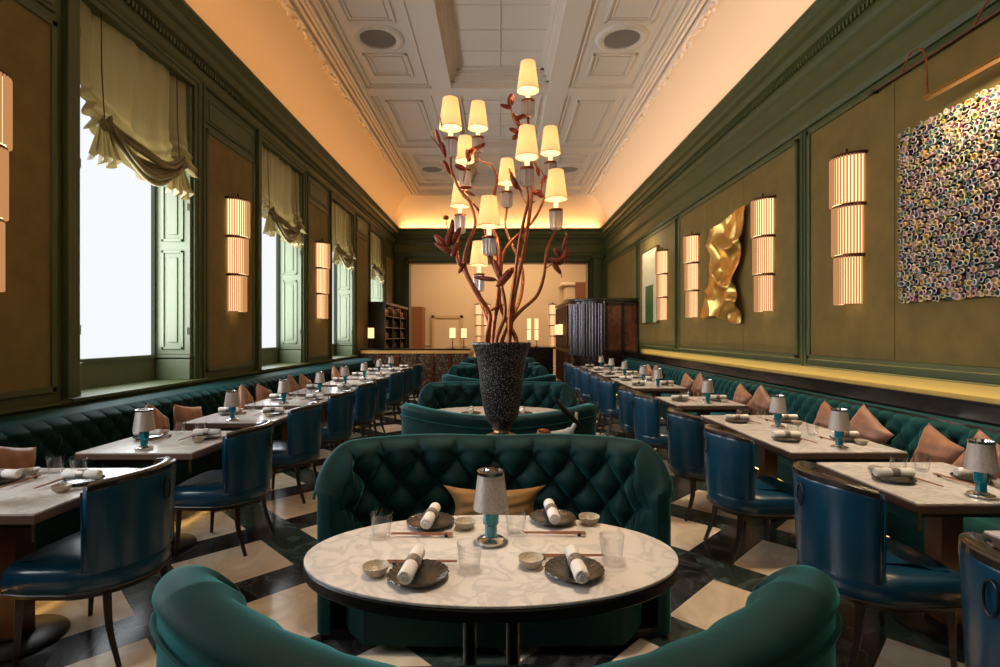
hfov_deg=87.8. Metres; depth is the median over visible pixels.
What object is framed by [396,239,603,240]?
trim
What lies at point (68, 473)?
rolled napkin
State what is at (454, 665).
seat cushion
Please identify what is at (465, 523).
bowl
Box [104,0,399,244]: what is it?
trim
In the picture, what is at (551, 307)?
wall sconce
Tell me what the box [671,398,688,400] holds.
plate
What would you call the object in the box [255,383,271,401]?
pillow
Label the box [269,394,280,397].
rolled napkin
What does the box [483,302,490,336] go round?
wall sconce
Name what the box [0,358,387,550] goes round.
banquette
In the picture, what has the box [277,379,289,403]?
table lamp
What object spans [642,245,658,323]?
framed painting
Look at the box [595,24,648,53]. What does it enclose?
ceiling vent
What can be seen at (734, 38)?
ceiling
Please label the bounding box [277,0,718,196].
ceiling
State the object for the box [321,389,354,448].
dining chair
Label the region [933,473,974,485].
chopsticks
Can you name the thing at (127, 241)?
window
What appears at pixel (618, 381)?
square table
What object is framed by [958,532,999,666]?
dining chair
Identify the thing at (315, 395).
rolled napkin
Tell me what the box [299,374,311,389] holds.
pillow
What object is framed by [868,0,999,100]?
picture light
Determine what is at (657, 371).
table lamp
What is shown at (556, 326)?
lamp
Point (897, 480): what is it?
plate
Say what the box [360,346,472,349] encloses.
countertop
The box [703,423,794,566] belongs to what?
dining chair
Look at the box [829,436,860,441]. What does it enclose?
plate
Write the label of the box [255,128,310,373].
window
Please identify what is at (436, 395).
sofa
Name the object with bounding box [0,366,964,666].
floor
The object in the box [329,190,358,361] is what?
window
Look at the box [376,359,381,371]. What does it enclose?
table lamp
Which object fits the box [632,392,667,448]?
dining chair
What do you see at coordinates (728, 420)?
plate
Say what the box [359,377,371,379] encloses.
rolled napkin
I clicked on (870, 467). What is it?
bowl
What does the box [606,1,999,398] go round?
wall
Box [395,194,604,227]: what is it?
ceiling
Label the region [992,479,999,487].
bowl
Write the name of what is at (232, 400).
table lamp
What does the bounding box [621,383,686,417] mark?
square table
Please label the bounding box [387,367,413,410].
dining chair
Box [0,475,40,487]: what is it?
chopsticks
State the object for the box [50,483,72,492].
bowl
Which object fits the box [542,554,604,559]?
chopsticks
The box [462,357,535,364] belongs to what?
sofa
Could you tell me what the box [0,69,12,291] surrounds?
wall sconce
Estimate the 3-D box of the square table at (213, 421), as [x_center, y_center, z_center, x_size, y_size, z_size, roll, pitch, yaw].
[-2.330,1.134,4.800,0.750,0.752,0.750,0,0,0]
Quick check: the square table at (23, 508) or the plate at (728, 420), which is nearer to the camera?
the square table at (23, 508)
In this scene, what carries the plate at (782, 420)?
on the square table at (767, 460)
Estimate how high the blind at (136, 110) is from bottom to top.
1.364 m
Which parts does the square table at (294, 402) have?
plate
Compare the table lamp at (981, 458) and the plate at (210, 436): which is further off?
the plate at (210, 436)
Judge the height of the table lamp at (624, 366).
0.261 m
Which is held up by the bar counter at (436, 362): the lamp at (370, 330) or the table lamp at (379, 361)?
the lamp at (370, 330)
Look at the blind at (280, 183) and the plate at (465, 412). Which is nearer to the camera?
the plate at (465, 412)
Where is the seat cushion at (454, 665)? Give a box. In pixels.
[410,665,583,666]
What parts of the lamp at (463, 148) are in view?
lamp shade, lamp shade, lamp shade, lamp shade, lamp shade, lamp shade, lamp shade, lamp shade, lamp shade, lamp shade, lamp shade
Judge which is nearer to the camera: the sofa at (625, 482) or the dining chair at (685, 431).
the sofa at (625, 482)
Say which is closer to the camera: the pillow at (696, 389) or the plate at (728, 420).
the plate at (728, 420)
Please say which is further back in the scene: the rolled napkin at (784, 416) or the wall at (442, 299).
the wall at (442, 299)
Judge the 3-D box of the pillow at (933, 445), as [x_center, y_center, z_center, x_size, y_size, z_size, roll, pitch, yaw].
[2.865,0.820,3.420,0.152,0.432,0.436,0,0,8]
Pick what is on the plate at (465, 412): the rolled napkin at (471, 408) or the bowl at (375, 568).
the rolled napkin at (471, 408)
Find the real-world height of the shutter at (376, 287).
3.330 m
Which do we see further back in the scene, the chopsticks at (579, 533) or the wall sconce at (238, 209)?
the wall sconce at (238, 209)
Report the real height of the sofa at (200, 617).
0.905 m
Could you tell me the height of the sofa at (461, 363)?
0.895 m
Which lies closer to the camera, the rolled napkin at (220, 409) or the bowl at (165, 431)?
the bowl at (165, 431)
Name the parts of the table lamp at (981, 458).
stem, lamp shade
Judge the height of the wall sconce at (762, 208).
1.541 m
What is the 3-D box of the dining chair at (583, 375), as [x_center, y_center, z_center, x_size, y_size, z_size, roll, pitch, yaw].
[1.722,1.081,9.350,0.622,0.867,0.574,0,0,0]
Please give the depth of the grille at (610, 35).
7.95 m
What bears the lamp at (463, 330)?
on the bar counter at (436, 362)
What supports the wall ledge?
attached to the wall at (949, 346)
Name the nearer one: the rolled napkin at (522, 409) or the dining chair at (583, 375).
the rolled napkin at (522, 409)
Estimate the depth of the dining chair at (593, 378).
8.14 m
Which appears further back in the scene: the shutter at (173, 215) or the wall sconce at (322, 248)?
the wall sconce at (322, 248)
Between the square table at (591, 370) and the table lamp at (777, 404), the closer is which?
the table lamp at (777, 404)
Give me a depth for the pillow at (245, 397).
5.77 m
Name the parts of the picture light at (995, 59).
arm, arm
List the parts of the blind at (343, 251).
cord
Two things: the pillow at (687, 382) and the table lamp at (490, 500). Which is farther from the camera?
the pillow at (687, 382)
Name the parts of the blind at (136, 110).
cord, cord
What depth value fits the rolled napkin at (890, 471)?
2.65 m
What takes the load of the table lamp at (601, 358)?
on the square table at (583, 367)
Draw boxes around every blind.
[80,0,198,199]
[262,145,308,247]
[332,202,357,270]
[371,232,385,283]
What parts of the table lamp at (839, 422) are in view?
stem, lamp shade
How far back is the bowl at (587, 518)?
2.08 m
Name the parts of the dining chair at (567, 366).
backrest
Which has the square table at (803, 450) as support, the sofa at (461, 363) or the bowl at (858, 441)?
the bowl at (858, 441)
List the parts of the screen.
gold rail, silver curved panel, door panel, door frame, door panel, door frame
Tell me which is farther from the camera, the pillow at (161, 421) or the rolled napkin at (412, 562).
the pillow at (161, 421)
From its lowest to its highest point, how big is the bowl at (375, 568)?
0.032 m
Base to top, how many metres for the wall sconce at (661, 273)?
1.541 m
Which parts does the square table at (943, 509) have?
plate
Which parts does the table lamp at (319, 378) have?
stem, lamp shade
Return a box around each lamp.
[132,408,155,450]
[224,390,239,420]
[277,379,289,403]
[315,372,324,391]
[341,366,349,383]
[360,362,367,376]
[368,328,373,338]
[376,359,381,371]
[388,357,393,367]
[430,59,569,342]
[449,328,455,347]
[461,328,466,346]
[473,467,508,547]
[527,318,530,346]
[534,319,538,346]
[555,325,557,335]
[558,324,562,336]
[598,356,603,367]
[608,358,614,370]
[621,361,627,375]
[639,365,646,381]
[653,368,662,386]
[701,379,713,404]
[769,395,786,428]
[828,408,850,449]
[963,438,999,499]
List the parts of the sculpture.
stem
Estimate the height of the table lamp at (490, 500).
0.261 m
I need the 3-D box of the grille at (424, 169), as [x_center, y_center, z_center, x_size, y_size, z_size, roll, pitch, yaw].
[-1.860,-4.498,14.240,0.535,0.008,0.535,0,0,0]
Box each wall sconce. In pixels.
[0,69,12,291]
[225,194,249,311]
[315,239,329,318]
[474,303,482,341]
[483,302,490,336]
[548,302,556,345]
[655,247,667,319]
[683,231,699,317]
[751,193,775,311]
[829,148,867,305]
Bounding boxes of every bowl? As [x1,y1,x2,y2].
[20,467,40,475]
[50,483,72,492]
[162,429,169,434]
[191,437,204,442]
[264,413,273,416]
[362,559,388,577]
[454,516,475,530]
[518,551,543,569]
[578,512,599,525]
[791,420,802,424]
[854,439,868,444]
[867,465,884,472]
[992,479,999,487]
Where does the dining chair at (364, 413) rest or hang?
on the floor
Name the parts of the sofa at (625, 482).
seat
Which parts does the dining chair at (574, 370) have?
backrest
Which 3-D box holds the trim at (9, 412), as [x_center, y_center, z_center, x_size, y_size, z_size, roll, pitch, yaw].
[-3.460,0.593,6.775,0.080,0.115,20.750,0,0,0]
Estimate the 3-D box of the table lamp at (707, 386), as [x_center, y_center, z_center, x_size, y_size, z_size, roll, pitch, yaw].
[2.235,0.627,5.595,0.128,0.261,0.128,0,0,21]
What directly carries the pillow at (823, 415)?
on the banquette at (907, 427)
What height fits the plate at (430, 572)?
0.020 m
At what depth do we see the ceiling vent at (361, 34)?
7.91 m
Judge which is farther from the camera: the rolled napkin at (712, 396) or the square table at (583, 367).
the square table at (583, 367)
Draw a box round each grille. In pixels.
[360,29,395,48]
[422,167,441,171]
[560,167,577,171]
[604,29,639,48]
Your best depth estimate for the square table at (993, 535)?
1.96 m
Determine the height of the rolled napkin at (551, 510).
0.050 m
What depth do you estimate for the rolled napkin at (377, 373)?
9.26 m
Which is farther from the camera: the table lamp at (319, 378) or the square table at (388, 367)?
the square table at (388, 367)
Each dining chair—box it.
[0,456,175,666]
[174,420,274,556]
[271,401,322,503]
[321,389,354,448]
[327,381,377,449]
[353,377,387,436]
[375,371,404,423]
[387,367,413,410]
[411,364,422,404]
[563,362,574,387]
[570,365,582,405]
[578,369,612,418]
[588,373,619,430]
[597,377,618,435]
[617,386,669,463]
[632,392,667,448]
[666,407,745,521]
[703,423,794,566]
[792,461,961,666]
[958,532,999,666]
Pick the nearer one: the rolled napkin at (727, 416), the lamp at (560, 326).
the rolled napkin at (727, 416)
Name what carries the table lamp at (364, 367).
on the square table at (351, 377)
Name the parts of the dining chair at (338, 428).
seat rail, seat, backrest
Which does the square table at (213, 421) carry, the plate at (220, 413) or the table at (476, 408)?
the plate at (220, 413)
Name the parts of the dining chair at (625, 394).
backrest, seat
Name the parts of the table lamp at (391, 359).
lamp shade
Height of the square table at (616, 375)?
0.752 m
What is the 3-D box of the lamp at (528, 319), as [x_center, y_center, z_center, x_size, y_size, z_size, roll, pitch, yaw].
[0.980,-0.028,17.550,0.142,0.955,0.142,0,0,0]
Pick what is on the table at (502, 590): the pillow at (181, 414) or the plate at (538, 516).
the plate at (538, 516)
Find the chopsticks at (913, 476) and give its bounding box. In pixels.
[913,476,943,486]
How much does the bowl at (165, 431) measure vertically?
0.032 m
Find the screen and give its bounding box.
[554,298,637,382]
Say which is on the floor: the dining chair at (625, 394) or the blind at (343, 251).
the dining chair at (625, 394)
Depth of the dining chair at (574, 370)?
10.23 m
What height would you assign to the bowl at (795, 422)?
0.032 m
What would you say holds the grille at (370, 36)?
attached to the ceiling vent at (361, 34)
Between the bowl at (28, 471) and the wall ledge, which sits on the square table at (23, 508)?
the bowl at (28, 471)
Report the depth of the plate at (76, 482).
2.64 m
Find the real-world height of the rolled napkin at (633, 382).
0.050 m
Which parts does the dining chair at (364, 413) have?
seat, leg, seat rail, backrest, leg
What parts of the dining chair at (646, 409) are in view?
backrest, seat, seat rail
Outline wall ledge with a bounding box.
[626,351,999,426]
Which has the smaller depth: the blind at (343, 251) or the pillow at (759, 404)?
the pillow at (759, 404)
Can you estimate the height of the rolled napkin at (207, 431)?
0.050 m
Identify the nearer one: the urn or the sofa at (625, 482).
the sofa at (625, 482)
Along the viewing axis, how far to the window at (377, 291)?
15.56 m
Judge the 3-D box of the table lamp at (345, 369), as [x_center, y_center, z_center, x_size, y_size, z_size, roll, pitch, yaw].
[-2.330,0.627,7.825,0.128,0.261,0.128,0,0,4]
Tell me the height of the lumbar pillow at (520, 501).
0.235 m
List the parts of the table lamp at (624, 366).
lamp shade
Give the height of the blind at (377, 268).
1.345 m
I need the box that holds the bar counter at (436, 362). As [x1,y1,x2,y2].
[360,346,473,394]
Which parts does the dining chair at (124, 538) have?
leg, seat, seat rail, leg, leg, backrest, leg, ring pull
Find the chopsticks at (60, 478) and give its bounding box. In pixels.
[33,478,64,488]
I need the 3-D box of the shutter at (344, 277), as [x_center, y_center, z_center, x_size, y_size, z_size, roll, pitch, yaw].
[-3.700,-1.145,12.370,0.400,3.330,0.060,0,0,0]
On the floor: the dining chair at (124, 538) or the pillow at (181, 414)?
the dining chair at (124, 538)
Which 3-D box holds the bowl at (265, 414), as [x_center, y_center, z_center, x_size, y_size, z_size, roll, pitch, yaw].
[-2.100,0.742,4.721,0.084,0.032,0.084,0,0,0]
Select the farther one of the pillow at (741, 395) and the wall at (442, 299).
the wall at (442, 299)
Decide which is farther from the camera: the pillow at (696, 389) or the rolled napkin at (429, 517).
the pillow at (696, 389)
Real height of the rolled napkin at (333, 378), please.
0.050 m
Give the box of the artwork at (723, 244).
[700,205,745,323]
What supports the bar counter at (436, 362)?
on the floor
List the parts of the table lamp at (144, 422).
stem, lamp shade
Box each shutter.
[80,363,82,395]
[155,86,192,378]
[279,174,302,362]
[336,215,352,354]
[371,240,382,301]
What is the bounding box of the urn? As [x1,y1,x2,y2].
[472,342,530,434]
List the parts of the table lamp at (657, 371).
lamp shade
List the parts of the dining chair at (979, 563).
ring pull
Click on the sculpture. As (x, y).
(570, 430)
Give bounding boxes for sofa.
[149,565,842,666]
[312,434,674,647]
[400,403,597,434]
[417,381,576,409]
[442,374,556,381]
[448,365,548,378]
[459,362,539,364]
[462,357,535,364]
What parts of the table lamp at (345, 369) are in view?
lamp shade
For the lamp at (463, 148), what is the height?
2.162 m
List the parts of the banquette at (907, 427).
seat, frame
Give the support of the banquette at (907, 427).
on the floor
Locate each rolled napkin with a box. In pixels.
[0,468,21,478]
[61,469,102,478]
[133,429,162,435]
[193,428,221,435]
[218,407,239,411]
[263,407,284,411]
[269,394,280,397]
[306,384,316,387]
[306,393,323,397]
[332,377,343,379]
[337,384,351,387]
[352,372,362,374]
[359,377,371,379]
[376,372,386,374]
[397,545,424,584]
[420,502,440,528]
[468,406,473,413]
[520,406,524,413]
[544,498,560,524]
[565,544,588,583]
[619,376,631,378]
[632,381,644,383]
[660,380,673,383]
[671,395,688,398]
[710,395,726,398]
[725,414,748,419]
[772,431,800,437]
[773,414,797,419]
[830,431,859,437]
[872,467,915,476]
[953,467,993,476]
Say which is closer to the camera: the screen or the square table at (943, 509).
the square table at (943, 509)
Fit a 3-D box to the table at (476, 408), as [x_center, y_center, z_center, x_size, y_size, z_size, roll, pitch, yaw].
[-0.030,1.134,5.060,1.298,0.752,0.764,0,0,0]
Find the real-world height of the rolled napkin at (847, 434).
0.050 m
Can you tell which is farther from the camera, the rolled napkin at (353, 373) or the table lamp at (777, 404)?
the rolled napkin at (353, 373)
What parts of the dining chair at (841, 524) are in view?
ring pull, backrest, leg, seat, leg, seat rail, leg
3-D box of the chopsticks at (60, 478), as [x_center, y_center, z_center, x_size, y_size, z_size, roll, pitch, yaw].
[-2.242,0.749,2.610,0.026,0.017,0.230,0,0,-3]
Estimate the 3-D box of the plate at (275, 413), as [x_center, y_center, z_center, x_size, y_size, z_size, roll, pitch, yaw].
[-2.120,0.748,4.871,0.192,0.020,0.192,0,0,-11]
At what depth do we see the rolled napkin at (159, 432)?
3.73 m
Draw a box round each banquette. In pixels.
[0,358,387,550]
[616,357,999,553]
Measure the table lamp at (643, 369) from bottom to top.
0.261 m
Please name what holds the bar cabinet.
on the floor
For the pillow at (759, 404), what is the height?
0.480 m
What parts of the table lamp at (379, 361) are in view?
lamp shade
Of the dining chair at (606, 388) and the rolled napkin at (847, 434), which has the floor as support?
the dining chair at (606, 388)
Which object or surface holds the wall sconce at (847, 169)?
attached to the wall at (949, 346)
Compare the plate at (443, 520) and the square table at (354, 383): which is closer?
the plate at (443, 520)
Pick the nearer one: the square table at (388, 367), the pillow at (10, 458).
the pillow at (10, 458)
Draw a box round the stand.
[527,347,554,374]
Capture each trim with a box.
[0,355,360,417]
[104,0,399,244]
[394,228,605,255]
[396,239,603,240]
[600,0,999,262]
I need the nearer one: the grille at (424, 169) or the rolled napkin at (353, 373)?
the rolled napkin at (353, 373)
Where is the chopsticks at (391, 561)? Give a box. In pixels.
[387,559,456,564]
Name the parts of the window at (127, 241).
pane, sash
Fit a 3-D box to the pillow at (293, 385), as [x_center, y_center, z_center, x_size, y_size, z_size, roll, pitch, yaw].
[-2.865,0.796,7.200,0.153,0.480,0.487,0,0,-7]
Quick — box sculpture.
[536,397,584,433]
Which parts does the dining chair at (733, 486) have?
ring pull, leg, backrest, leg, seat, seat rail, leg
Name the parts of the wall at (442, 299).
door, dado rail, brown panel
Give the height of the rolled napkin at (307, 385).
0.050 m
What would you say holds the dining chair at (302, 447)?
on the floor
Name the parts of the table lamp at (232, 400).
lamp shade, stem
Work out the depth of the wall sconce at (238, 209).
6.67 m
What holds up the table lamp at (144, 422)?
on the square table at (185, 451)
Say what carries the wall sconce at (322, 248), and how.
attached to the wall at (30, 30)
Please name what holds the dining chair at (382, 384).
on the floor
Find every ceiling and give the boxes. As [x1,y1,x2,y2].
[184,0,407,221]
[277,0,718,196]
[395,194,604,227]
[592,0,815,221]
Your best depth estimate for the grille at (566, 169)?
14.27 m
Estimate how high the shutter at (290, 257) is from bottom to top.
3.330 m
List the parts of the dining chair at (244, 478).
leg, leg, seat rail, seat, leg, backrest, leg, ring pull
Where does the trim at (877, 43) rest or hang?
attached to the wall at (949, 346)
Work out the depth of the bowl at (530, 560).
1.71 m
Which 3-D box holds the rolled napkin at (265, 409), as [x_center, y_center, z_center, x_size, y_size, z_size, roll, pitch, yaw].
[-2.121,0.713,4.871,0.193,0.050,0.051,0,0,1]
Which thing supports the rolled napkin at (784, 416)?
on the plate at (782, 420)
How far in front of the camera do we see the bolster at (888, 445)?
3.72 m
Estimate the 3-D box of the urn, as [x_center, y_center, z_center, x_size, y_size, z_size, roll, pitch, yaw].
[0.010,0.399,3.600,0.413,0.673,0.413,0,0,-26]
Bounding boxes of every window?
[61,0,208,406]
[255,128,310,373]
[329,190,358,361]
[369,223,385,301]
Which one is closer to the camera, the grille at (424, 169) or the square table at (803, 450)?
the square table at (803, 450)
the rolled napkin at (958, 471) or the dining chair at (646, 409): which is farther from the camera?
the dining chair at (646, 409)
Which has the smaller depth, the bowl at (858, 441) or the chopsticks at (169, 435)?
the bowl at (858, 441)
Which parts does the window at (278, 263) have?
pane, sash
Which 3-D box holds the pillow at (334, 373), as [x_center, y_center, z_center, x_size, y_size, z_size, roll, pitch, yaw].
[-2.865,0.796,9.100,0.153,0.480,0.487,0,0,-7]
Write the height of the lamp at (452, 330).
0.510 m
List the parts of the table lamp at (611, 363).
lamp shade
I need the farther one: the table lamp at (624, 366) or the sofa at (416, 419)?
the table lamp at (624, 366)
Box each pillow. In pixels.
[0,446,35,468]
[145,402,169,429]
[173,404,202,430]
[238,384,253,409]
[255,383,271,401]
[287,375,299,394]
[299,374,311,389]
[331,366,340,380]
[443,485,545,515]
[645,364,651,375]
[680,373,693,396]
[691,372,704,396]
[733,383,751,413]
[746,384,770,414]
[813,400,831,428]
[850,403,893,443]
[910,423,964,464]
[952,429,999,478]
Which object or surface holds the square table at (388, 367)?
on the floor
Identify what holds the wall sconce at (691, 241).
attached to the wall at (949, 346)
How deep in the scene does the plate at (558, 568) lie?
1.65 m
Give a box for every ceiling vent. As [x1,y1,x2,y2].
[351,24,404,53]
[417,165,445,173]
[557,165,582,174]
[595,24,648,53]
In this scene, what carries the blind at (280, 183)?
attached to the window at (278, 263)
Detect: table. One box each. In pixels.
[0,468,141,663]
[75,431,231,554]
[182,410,289,430]
[245,397,327,471]
[288,387,355,448]
[303,515,678,664]
[322,380,365,431]
[347,375,388,418]
[366,370,399,410]
[380,367,404,386]
[438,406,556,414]
[580,366,613,369]
[587,369,626,373]
[597,373,645,379]
[610,378,661,393]
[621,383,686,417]
[655,397,746,424]
[700,415,828,478]
[738,430,907,546]
[816,462,999,648]
[983,531,999,551]
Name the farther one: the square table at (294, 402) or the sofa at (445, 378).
the sofa at (445, 378)
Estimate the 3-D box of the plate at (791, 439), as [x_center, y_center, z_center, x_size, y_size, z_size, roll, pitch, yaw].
[2.025,0.748,3.677,0.192,0.020,0.192,0,0,-11]
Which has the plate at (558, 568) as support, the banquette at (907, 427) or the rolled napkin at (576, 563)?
the rolled napkin at (576, 563)
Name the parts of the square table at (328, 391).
plate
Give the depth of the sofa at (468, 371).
9.29 m
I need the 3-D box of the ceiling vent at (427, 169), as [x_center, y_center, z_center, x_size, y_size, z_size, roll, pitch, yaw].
[-1.860,-4.483,14.240,0.802,0.053,0.802,0,0,0]
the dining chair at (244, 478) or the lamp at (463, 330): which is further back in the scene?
the lamp at (463, 330)
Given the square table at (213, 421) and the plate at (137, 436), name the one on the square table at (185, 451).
the plate at (137, 436)
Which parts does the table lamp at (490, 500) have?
stem, lamp shade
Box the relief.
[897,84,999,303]
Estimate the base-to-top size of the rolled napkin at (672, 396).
0.050 m
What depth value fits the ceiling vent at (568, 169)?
14.18 m
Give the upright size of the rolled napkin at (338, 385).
0.050 m
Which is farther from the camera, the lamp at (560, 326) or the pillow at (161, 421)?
the lamp at (560, 326)
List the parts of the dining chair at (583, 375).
backrest, seat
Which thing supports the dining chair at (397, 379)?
on the floor
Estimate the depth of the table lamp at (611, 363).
10.39 m
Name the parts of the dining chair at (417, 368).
seat, backrest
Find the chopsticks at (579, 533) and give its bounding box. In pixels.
[524,531,585,535]
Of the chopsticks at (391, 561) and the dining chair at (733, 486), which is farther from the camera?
the dining chair at (733, 486)
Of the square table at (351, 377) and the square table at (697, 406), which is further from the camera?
the square table at (351, 377)
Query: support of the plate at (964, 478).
on the square table at (943, 509)
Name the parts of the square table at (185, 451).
plate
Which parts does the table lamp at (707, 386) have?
lamp shade, stem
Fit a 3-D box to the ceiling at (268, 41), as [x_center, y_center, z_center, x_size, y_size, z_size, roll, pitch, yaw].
[-3.165,-3.885,6.775,0.670,1.150,20.750,0,0,0]
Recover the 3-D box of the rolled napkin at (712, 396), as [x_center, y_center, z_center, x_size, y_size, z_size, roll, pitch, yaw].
[2.444,0.713,5.845,0.193,0.050,0.051,0,0,0]
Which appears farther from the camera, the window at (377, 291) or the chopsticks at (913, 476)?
the window at (377, 291)
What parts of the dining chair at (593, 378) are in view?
backrest, leg, seat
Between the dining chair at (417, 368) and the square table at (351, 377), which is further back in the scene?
the dining chair at (417, 368)
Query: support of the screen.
on the floor
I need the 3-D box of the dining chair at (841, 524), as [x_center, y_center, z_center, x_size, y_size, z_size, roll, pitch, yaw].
[1.732,1.081,2.470,0.622,0.867,0.574,0,0,0]
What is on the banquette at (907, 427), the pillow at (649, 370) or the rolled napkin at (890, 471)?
the pillow at (649, 370)
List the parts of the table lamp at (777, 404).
stem, lamp shade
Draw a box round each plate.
[0,474,26,484]
[58,475,105,485]
[132,434,163,439]
[192,434,221,439]
[218,411,239,414]
[263,412,283,414]
[387,559,448,587]
[406,512,454,530]
[461,411,480,414]
[518,411,532,414]
[529,509,575,526]
[544,555,604,582]
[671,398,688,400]
[725,419,748,422]
[771,436,801,441]
[773,419,793,422]
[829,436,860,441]
[871,473,917,483]
[950,472,998,483]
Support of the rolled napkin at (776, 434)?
on the plate at (791, 439)
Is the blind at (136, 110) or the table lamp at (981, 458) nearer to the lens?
the table lamp at (981, 458)
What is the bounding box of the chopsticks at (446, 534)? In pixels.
[391,532,452,536]
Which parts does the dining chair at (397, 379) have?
seat, leg, backrest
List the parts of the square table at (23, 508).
plate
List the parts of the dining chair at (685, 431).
leg, backrest, seat, seat rail, leg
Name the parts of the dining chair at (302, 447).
leg, seat rail, seat, leg, backrest, leg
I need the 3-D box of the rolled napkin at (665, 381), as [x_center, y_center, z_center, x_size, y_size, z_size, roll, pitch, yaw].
[2.444,0.713,7.623,0.193,0.050,0.051,0,0,-1]
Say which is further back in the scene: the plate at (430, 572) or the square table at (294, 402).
the square table at (294, 402)
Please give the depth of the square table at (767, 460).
4.40 m
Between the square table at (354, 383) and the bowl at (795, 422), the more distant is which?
the square table at (354, 383)
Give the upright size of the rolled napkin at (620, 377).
0.050 m
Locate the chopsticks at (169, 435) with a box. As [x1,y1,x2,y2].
[152,434,172,440]
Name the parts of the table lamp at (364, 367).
lamp shade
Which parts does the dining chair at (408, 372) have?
seat, backrest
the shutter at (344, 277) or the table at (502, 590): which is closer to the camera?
the table at (502, 590)
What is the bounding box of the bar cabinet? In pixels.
[368,302,407,347]
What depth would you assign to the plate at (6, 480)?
2.67 m
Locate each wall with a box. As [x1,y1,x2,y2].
[0,0,393,409]
[394,255,605,347]
[411,265,585,365]
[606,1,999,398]
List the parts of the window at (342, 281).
pane, sash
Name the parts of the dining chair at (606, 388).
leg, backrest, seat, leg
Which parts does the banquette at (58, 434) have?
frame, rail, seat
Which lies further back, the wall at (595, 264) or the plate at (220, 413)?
the wall at (595, 264)
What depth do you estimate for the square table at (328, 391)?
6.88 m
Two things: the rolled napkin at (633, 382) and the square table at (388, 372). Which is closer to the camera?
the rolled napkin at (633, 382)
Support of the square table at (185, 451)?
on the floor
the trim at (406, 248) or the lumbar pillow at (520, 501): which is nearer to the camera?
the lumbar pillow at (520, 501)
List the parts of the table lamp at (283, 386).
lamp shade, stem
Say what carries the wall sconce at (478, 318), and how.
attached to the wall at (442, 299)
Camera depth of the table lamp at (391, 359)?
11.08 m
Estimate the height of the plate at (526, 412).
0.020 m
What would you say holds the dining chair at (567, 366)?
on the floor
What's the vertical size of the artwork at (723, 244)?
1.660 m
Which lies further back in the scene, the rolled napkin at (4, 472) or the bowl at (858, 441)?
the bowl at (858, 441)
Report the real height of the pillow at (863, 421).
0.480 m
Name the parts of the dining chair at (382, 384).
seat, leg, backrest, leg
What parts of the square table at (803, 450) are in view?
plate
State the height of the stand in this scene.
1.060 m
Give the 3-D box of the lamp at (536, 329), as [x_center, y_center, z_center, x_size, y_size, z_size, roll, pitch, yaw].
[1.240,-0.028,17.680,0.142,0.955,0.142,0,0,0]
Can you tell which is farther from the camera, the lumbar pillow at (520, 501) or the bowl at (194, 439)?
the bowl at (194, 439)
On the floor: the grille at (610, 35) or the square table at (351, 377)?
the square table at (351, 377)
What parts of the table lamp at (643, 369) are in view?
lamp shade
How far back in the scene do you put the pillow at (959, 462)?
3.07 m
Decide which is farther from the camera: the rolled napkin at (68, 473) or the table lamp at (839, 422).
the table lamp at (839, 422)
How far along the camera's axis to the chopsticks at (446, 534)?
1.93 m
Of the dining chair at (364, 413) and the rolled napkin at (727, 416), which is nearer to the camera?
the rolled napkin at (727, 416)
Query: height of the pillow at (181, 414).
0.407 m
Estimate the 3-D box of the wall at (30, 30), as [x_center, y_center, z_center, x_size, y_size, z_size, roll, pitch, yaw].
[-3.769,-1.090,6.850,0.602,5.200,21.200,0,0,0]

